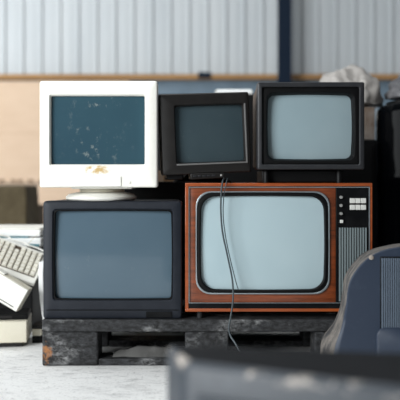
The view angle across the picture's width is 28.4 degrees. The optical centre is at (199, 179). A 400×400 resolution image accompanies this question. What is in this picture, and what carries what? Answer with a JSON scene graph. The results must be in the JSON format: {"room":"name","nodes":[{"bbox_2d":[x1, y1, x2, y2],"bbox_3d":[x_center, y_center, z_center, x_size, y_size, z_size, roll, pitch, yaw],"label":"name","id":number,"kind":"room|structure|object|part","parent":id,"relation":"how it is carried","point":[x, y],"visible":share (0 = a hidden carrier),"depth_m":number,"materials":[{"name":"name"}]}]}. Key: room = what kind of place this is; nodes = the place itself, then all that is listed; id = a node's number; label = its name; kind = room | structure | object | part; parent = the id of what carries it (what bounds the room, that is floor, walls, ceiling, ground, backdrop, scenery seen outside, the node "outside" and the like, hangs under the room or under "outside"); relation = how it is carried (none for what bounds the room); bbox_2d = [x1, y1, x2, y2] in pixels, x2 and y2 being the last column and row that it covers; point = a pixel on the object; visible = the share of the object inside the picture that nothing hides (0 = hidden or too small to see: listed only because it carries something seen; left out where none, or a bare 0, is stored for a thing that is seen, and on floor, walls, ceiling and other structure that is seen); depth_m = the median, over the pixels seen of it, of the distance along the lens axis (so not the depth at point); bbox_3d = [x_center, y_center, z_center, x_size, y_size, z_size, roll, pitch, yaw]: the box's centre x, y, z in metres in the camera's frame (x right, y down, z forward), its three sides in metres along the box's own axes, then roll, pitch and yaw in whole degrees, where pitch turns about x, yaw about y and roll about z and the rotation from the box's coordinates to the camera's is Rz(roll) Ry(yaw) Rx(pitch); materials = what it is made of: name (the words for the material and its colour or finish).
{"room":"waste facility","nodes":[
{"label":"waste facility","id":0,"kind":"room"},
{"bbox_2d":[0,332,309,399],"bbox_3d":[0.000,0.753,3.100,9.000,0.100,8.200,0,0,0],"label":"floor","id":1,"kind":"structure","parent":0,"point":[23,375],"depth_m":2.79,"materials":[{"name":"concrete"}]},
{"bbox_2d":[0,313,31,345],"bbox_3d":[-0.949,0.648,3.398,0.420,0.110,0.223,0,0,-7],"label":"case","id":2,"kind":"object","parent":1,"relation":"on","point":[12,332],"visible":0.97,"depth_m":3.31,"materials":[{"name":"beige plastic"}]},
{"bbox_2d":[0,308,30,319],"bbox_3d":[-0.916,0.580,3.401,0.355,0.026,0.153,0,0,-7],"label":"case","id":3,"kind":"object","parent":2,"relation":"on","point":[5,313],"visible":1,"depth_m":3.35,"materials":[{"name":"black plastic"}]},
{"bbox_2d":[0,268,31,310],"bbox_3d":[-0.810,0.458,3.316,0.198,0.181,0.064,0,0,4],"label":"case","id":4,"kind":"object","parent":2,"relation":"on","point":[13,292],"visible":1,"depth_m":3.28,"materials":[{"name":"beige plastic"}]},
{"bbox_3d":[-0.834,0.382,3.315,0.050,0.006,0.050,30,2,3],"label":"lid","id":5,"kind":"part","parent":4,"relation":"part of","materials":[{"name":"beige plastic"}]},
{"bbox_2d":[0,237,42,285],"bbox_3d":[-0.901,0.320,3.442,0.447,0.276,0.168,0,0,-8],"label":"keyboard","id":6,"kind":"object","parent":4,"relation":"on","point":[21,262],"visible":0.94,"depth_m":3.44,"materials":[{"name":"beige plastic"}]},
{"bbox_2d":[0,234,42,251],"bbox_3d":[-0.843,0.260,3.509,0.294,0.123,0.016,0,0,-8],"label":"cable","id":7,"kind":"object","parent":6,"relation":"on","point":[10,238],"visible":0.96,"depth_m":3.51,"materials":[{"name":"white plastic"}]},
{"bbox_2d":[0,186,39,224],"bbox_3d":[-1.425,0.370,5.245,0.692,0.665,0.514,0,0,0],"label":"storage box","id":8,"kind":"object","parent":1,"relation":"on","point":[19,205],"visible":0.39,"depth_m":5.00,"materials":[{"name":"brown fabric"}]},
{"bbox_2d":[0,246,42,325],"bbox_3d":[-1.010,0.505,3.867,0.460,0.395,0.406,0,0,0],"label":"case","id":9,"kind":"object","parent":1,"relation":"on","point":[32,301],"visible":0.02,"depth_m":3.72,"materials":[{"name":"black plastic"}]},
{"bbox_2d":[0,225,42,246],"bbox_3d":[-0.953,0.266,3.808,0.445,0.083,0.363,0,0,0],"label":"case","id":10,"kind":"object","parent":9,"relation":"on","point":[9,230],"depth_m":3.64,"materials":[{"name":"white plastic"}]},
{"bbox_3d":[-0.956,0.228,3.809,0.430,0.008,0.331,0,0,0],"label":"lid","id":11,"kind":"part","parent":10,"relation":"part of","materials":[{"name":"beige plastic"}]},
{"bbox_2d":[32,329,42,342],"bbox_3d":[-0.698,0.672,3.450,0.053,0.061,0.100,0,0,0],"label":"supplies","id":12,"kind":"object","parent":1,"relation":"on","point":[36,333],"visible":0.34,"depth_m":3.40,"materials":[{"name":"beige plastic"}]},
{"bbox_2d":[32,322,41,328],"bbox_3d":[-0.686,0.635,3.450,0.076,0.014,0.100,0,0,0],"label":"case","id":13,"kind":"object","parent":12,"relation":"on","point":[38,325],"visible":0.51,"depth_m":3.40,"materials":[{"name":"black plastic"}]},
{"bbox_2d":[38,261,43,318],"bbox_3d":[-0.673,0.489,3.430,0.049,0.272,0.060,0,0,0],"label":"panel","id":14,"kind":"object","parent":13,"relation":"on","point":[40,272],"visible":0.29,"depth_m":3.40,"materials":[{"name":"white plastic"}]},
{"bbox_2d":[0,185,79,203],"bbox_3d":[-1.950,0.372,6.912,3.300,0.662,0.025,0,0,0],"label":"board","id":15,"kind":"object","parent":1,"relation":"on","point":[44,193],"visible":0.02,"depth_m":6.90,"materials":[{"name":"beige cardboard"}]},
{"bbox_2d":[0,81,40,182],"bbox_3d":[-2.110,-0.418,6.910,2.980,0.895,0.029,0,0,0],"label":"board","id":16,"kind":"object","parent":15,"relation":"on","point":[19,100],"visible":0.31,"depth_m":6.90,"materials":[{"name":"beige cardboard"}]},
{"bbox_2d":[39,204,42,224],"bbox_3d":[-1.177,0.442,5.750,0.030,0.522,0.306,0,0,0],"label":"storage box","id":17,"kind":"object","parent":1,"relation":"on","point":[40,205],"visible":0.23,"depth_m":5.79,"materials":[{"name":"brown cardboard"}]},
{"bbox_2d":[42,299,337,365],"bbox_3d":[0.023,0.616,3.388,1.240,0.174,0.815,0,0,0],"label":"pallet","id":18,"kind":"object","parent":1,"relation":"on","point":[65,342],"visible":0.49,"depth_m":2.98,"materials":[{"name":"black wood"}]},
{"bbox_2d":[43,199,181,318],"bbox_3d":[-0.333,0.304,3.236,0.528,0.449,0.478,0,0,0],"label":"television","id":19,"kind":"object","parent":18,"relation":"on","point":[102,259],"visible":1,"depth_m":3.02,"materials":[{"name":"plastic"}]},
{"bbox_2d":[40,81,157,200],"bbox_3d":[-0.382,-0.147,3.173,0.444,0.453,0.414,0,0,0],"label":"computer monitor","id":20,"kind":"object","parent":19,"relation":"on","point":[99,139],"visible":0.99,"depth_m":2.98,"materials":[{"name":"beige plastic"}]},
{"bbox_3d":[-0.385,0.005,2.969,0.175,0.037,0.006,0,0,0],"label":"chin panel","id":21,"kind":"part","parent":20,"relation":"part of","materials":[{"name":"beige plastic"}]},
{"bbox_2d":[113,346,168,356],"bbox_3d":[-0.200,0.662,3.062,0.270,0.030,0.096,0,0,0],"label":"scrap","id":22,"kind":"object","parent":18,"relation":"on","point":[137,351],"visible":0.76,"depth_m":3.04,"materials":[{"name":"grey"}]},
{"bbox_2d":[124,182,217,298],"bbox_3d":[-0.150,0.269,3.648,0.460,0.518,0.304,0,0,0],"label":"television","id":23,"kind":"object","parent":18,"relation":"on","point":[165,190],"visible":0.06,"depth_m":3.50,"materials":[{"name":"black plastic"}]},
{"bbox_2d":[158,171,173,181],"bbox_3d":[-0.177,-0.018,3.635,0.115,0.050,0.151,0,0,0],"label":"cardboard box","id":24,"kind":"object","parent":23,"relation":"on","point":[160,177],"visible":0.18,"depth_m":3.56,"materials":[{"name":"brown cardboard"}]},
{"bbox_2d":[185,183,371,317],"bbox_3d":[0.300,0.270,3.240,0.712,0.517,0.500,0,0,0],"label":"television","id":25,"kind":"object","parent":18,"relation":"on","point":[292,249],"visible":0.91,"depth_m":3.01,"materials":[{"name":"brown wood"}]},
{"bbox_2d":[158,92,250,182],"bbox_3d":[-0.002,-0.164,3.193,0.358,0.352,0.368,0,0,-8],"label":"computer monitor","id":26,"kind":"object","parent":25,"relation":"on","point":[204,137],"visible":0.99,"depth_m":3.04,"materials":[{"name":"grey plastic"}]},
{"bbox_2d":[220,178,238,347],"bbox_3d":[0.109,0.313,2.953,0.047,0.643,0.136,0,0,-32],"label":"power cable","id":27,"kind":"object","parent":26,"relation":"hanging from","point":[223,178],"visible":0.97,"depth_m":2.96,"materials":[{"name":"black rubber"}]},
{"bbox_2d":[223,178,238,289],"bbox_3d":[0.116,0.203,2.995,0.061,0.423,0.051,0,0,0],"label":"cable","id":28,"kind":"object","parent":26,"relation":"hanging from","point":[227,178],"visible":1,"depth_m":2.97,"materials":[{"name":"grey rubber"}]},
{"bbox_3d":[0.239,0.239,3.010,0.510,0.392,0.025,0,0,0],"label":"screen trim","id":29,"kind":"part","parent":25,"relation":"part of","materials":[{"name":"silver metal"}]},
{"bbox_2d":[253,82,363,182],"bbox_3d":[0.419,-0.179,3.200,0.404,0.382,0.440,0,0,0],"label":"television","id":30,"kind":"object","parent":25,"relation":"on","point":[304,132],"visible":1,"depth_m":3.02,"materials":[{"name":"black plastic"}]},
{"bbox_3d":[0.581,0.247,3.017,0.124,0.437,0.027,0,0,0],"label":"control panel","id":31,"kind":"part","parent":25,"relation":"part of","materials":[{"name":"grey plastic"}]},
{"bbox_2d":[338,227,367,301],"bbox_3d":[0.582,0.320,3.001,0.113,0.283,0.006,0,0,0],"label":"speaker grille","id":32,"kind":"object","parent":25,"relation":"attached to","point":[352,241],"depth_m":2.99,"materials":[{"name":"silver metal"}]},
{"bbox_2d":[158,94,273,186],"bbox_3d":[0.080,0.116,4.505,0.760,1.174,0.430,0,0,0],"label":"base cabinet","id":33,"kind":"object","parent":1,"relation":"on","point":[236,177],"visible":0.02,"depth_m":4.31,"materials":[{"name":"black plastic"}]},
{"bbox_3d":[-0.106,0.101,4.314,0.368,1.124,0.012,0,0,0],"label":"door","id":34,"kind":"part","parent":33,"relation":"part of","materials":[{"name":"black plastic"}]},
{"bbox_2d":[215,89,252,93],"bbox_3d":[0.189,-0.488,4.400,0.206,0.035,0.040,0,0,0],"label":"housing","id":35,"kind":"object","parent":33,"relation":"on","point":[249,91],"visible":0.56,"depth_m":4.38,"materials":[{"name":"white plastic"}]},
{"bbox_3d":[0.266,0.101,4.314,0.368,1.124,0.012,0,0,0],"label":"door","id":36,"kind":"part","parent":33,"relation":"part of","materials":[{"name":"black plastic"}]},
{"bbox_2d":[167,345,399,399],"bbox_3d":[0.193,0.512,1.359,0.569,0.382,0.300,0,0,9],"label":"television","id":37,"kind":"object","parent":1,"relation":"on","point":[193,372],"visible":1,"depth_m":1.36,"materials":[{"name":"plastic"}]},
{"bbox_2d":[278,0,291,81],"bbox_3d":[0.723,-0.997,6.750,0.106,3.400,0.130,0,0,0],"label":"steel column","id":38,"kind":"structure","parent":1,"relation":"on","point":[284,6],"depth_m":6.68,"materials":[{"name":"blue metal"}]},
{"bbox_2d":[274,140,376,248],"bbox_3d":[0.630,0.253,4.054,0.460,0.900,0.462,0,0,0],"label":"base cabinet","id":39,"kind":"object","parent":1,"relation":"on","point":[368,174],"visible":0.2,"depth_m":3.82,"materials":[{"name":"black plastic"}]},
{"bbox_2d":[364,107,374,139],"bbox_3d":[0.677,-0.277,4.034,0.381,0.159,0.388,0,0,0],"label":"cardboard box","id":40,"kind":"object","parent":39,"relation":"on","point":[369,112],"visible":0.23,"depth_m":3.86,"materials":[{"name":"brown cardboard"}]},
{"bbox_2d":[320,64,383,107],"bbox_3d":[0.758,-0.476,4.029,0.352,0.232,0.331,0,0,26],"label":"plastic bag","id":41,"kind":"object","parent":40,"relation":"on","point":[351,73],"visible":0.41,"depth_m":3.93,"materials":[{"name":"white plastic"}]},
{"bbox_2d":[320,243,399,352],"bbox_3d":[0.817,0.460,2.749,0.788,0.487,0.282,0,0,0],"label":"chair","id":42,"kind":"object","parent":1,"relation":"on","point":[367,319],"visible":0.77,"depth_m":2.62,"materials":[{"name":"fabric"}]},
{"bbox_3d":[0.817,0.386,2.620,0.438,0.264,0.008,0,0,0],"label":"vent panel","id":43,"kind":"part","parent":42,"relation":"part of","materials":[{"name":"plastic"}]},
{"bbox_2d":[376,100,399,246],"bbox_3d":[1.165,0.158,3.920,0.582,1.090,0.582,0,0,0],"label":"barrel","id":44,"kind":"object","parent":1,"relation":"on","point":[387,116],"visible":0.48,"depth_m":3.80,"materials":[{"name":"plastic"}]},
{"bbox_2d":[384,75,399,100],"bbox_3d":[1.177,-0.520,3.938,0.428,0.261,0.462,0,0,-22],"label":"plastic bag","id":45,"kind":"object","parent":44,"relation":"on","point":[393,93],"visible":0.86,"depth_m":3.97,"materials":[{"name":"white plastic"}]},
{"bbox_3d":[1.165,-0.380,3.920,0.470,0.014,0.470,0,0,0],"label":"lid","id":46,"kind":"part","parent":44,"relation":"part of","materials":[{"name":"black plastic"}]},
{"bbox_2d":[0,0,399,79],"bbox_3d":[-0.004,-0.997,7.021,8.992,3.400,0.078,0,0,0],"label":"wall","id":47,"kind":"structure","parent":0,"point":[37,36],"depth_m":7.00,"materials":[{"name":"metal"}]},
{"bbox_2d":[0,80,392,184],"bbox_3d":[-0.050,-0.091,6.962,8.900,1.588,0.013,0,0,0],"label":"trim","id":48,"kind":"structure","parent":47,"relation":"attached to","point":[164,86],"depth_m":6.96,"materials":[{"name":"metal"}]},
{"bbox_2d":[0,72,399,79],"bbox_3d":[-0.050,-0.910,6.909,8.700,0.060,0.082,0,0,0],"label":"wooden rail","id":49,"kind":"object","parent":47,"relation":"attached to","point":[201,75],"visible":0.88,"depth_m":6.88,"materials":[{"name":"brown wood"}]}
]}

